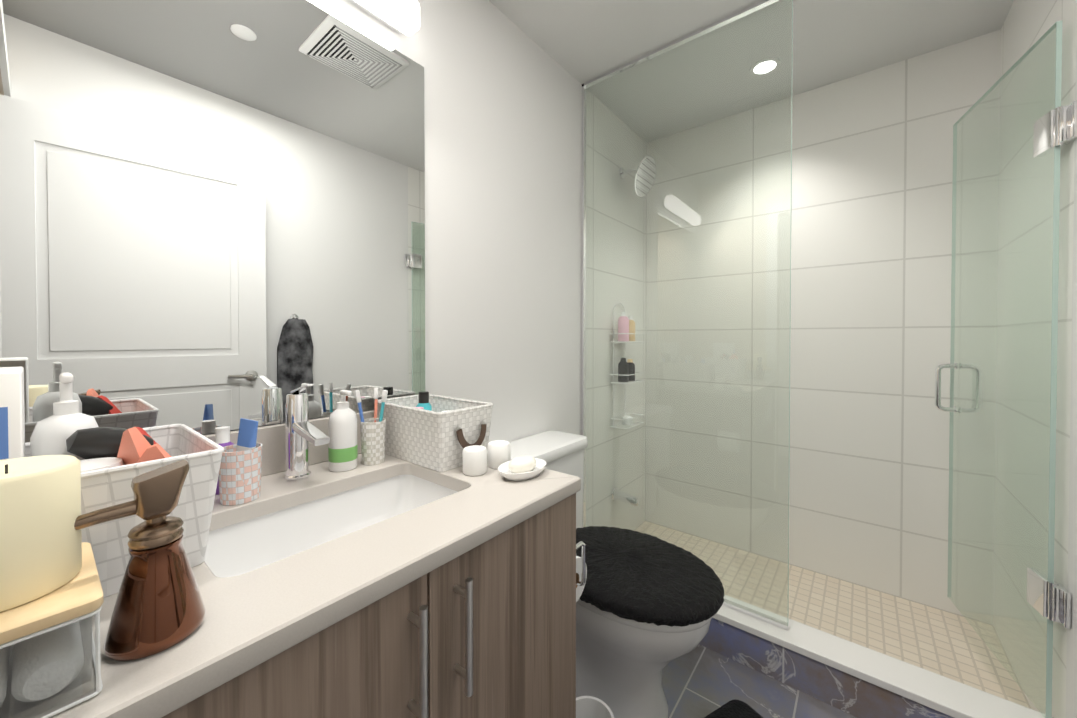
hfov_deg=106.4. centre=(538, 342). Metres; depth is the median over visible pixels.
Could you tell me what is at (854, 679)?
shower curb
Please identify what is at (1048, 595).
shower door
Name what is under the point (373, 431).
toothbrush cup
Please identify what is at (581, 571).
toilet paper holder
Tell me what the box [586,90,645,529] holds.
tiled wall
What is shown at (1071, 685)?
wall
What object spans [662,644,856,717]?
floor
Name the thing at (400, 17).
vanity light
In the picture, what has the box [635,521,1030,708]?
shower floor
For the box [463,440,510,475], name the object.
candles
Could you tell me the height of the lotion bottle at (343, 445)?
0.188 m
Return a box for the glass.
[581,0,792,629]
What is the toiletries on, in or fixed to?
in the basket at (200, 454)
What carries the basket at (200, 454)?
on the bathroom vanity
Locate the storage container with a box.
[0,542,103,717]
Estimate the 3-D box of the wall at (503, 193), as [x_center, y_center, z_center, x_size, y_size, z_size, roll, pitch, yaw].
[-0.778,0.014,0.827,0.100,2.520,3.055,1,1,39]
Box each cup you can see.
[218,418,262,504]
[355,388,387,464]
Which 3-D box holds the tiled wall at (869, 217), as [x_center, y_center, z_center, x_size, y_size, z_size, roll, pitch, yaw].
[1.300,-0.002,2.137,1.500,2.520,0.100,1,1,39]
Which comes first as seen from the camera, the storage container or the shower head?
the storage container
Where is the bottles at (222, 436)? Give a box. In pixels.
[215,426,233,494]
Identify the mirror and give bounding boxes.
[0,0,424,442]
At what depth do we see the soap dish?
0.90 m
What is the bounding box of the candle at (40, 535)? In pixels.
[0,455,81,611]
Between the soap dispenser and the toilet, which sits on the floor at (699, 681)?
the toilet
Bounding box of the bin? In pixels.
[576,696,613,717]
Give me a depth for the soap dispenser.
0.41 m
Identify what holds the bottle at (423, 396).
in the basket at (436, 438)
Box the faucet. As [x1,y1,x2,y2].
[284,384,329,480]
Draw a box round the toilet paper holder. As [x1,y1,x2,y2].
[576,541,586,601]
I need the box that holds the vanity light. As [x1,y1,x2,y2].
[348,0,419,35]
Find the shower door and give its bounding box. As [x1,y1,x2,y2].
[935,20,1076,717]
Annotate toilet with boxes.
[487,431,723,717]
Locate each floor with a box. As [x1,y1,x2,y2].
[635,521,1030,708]
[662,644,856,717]
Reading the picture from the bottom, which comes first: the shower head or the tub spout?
the tub spout
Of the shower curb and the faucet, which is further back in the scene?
the shower curb
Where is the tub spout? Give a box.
[611,487,639,505]
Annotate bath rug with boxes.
[704,699,762,717]
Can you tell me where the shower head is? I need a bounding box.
[619,156,655,196]
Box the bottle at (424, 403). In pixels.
[413,402,451,411]
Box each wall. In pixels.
[202,0,581,448]
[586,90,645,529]
[645,29,1000,624]
[993,0,1076,717]
[1066,32,1076,717]
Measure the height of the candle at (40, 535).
0.112 m
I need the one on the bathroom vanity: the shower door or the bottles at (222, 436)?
the bottles at (222, 436)
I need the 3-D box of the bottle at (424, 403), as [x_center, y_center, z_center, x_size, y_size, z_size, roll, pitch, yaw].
[-0.277,0.233,1.033,0.125,0.120,0.115,0,1,-3]
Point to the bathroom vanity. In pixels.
(391, 587)
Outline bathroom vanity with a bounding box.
[0,410,580,717]
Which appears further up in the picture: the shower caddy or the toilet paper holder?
the shower caddy
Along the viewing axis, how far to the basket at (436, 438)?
0.99 m
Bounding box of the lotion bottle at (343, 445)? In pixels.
[328,390,357,471]
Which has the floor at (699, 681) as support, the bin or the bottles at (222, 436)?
the bin
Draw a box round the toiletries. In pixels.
[0,366,170,472]
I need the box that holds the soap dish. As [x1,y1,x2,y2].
[498,455,545,480]
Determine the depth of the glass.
1.65 m
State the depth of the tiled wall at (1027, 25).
1.28 m
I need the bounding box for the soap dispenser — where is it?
[74,460,205,660]
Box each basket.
[25,424,223,597]
[377,394,492,471]
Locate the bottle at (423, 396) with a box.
[419,391,428,401]
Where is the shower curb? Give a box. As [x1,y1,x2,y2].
[699,594,1053,717]
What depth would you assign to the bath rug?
1.27 m
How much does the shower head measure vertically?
0.197 m
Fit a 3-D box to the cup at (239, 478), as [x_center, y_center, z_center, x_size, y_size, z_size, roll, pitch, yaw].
[-0.579,0.225,0.782,0.072,0.157,0.072,1,1,39]
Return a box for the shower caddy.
[610,302,643,429]
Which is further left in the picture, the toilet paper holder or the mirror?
the mirror
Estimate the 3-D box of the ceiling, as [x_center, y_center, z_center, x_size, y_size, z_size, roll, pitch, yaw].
[0.110,-1.281,0.640,1.700,0.086,3.900,1,1,39]
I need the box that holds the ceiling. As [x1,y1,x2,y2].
[489,0,1013,142]

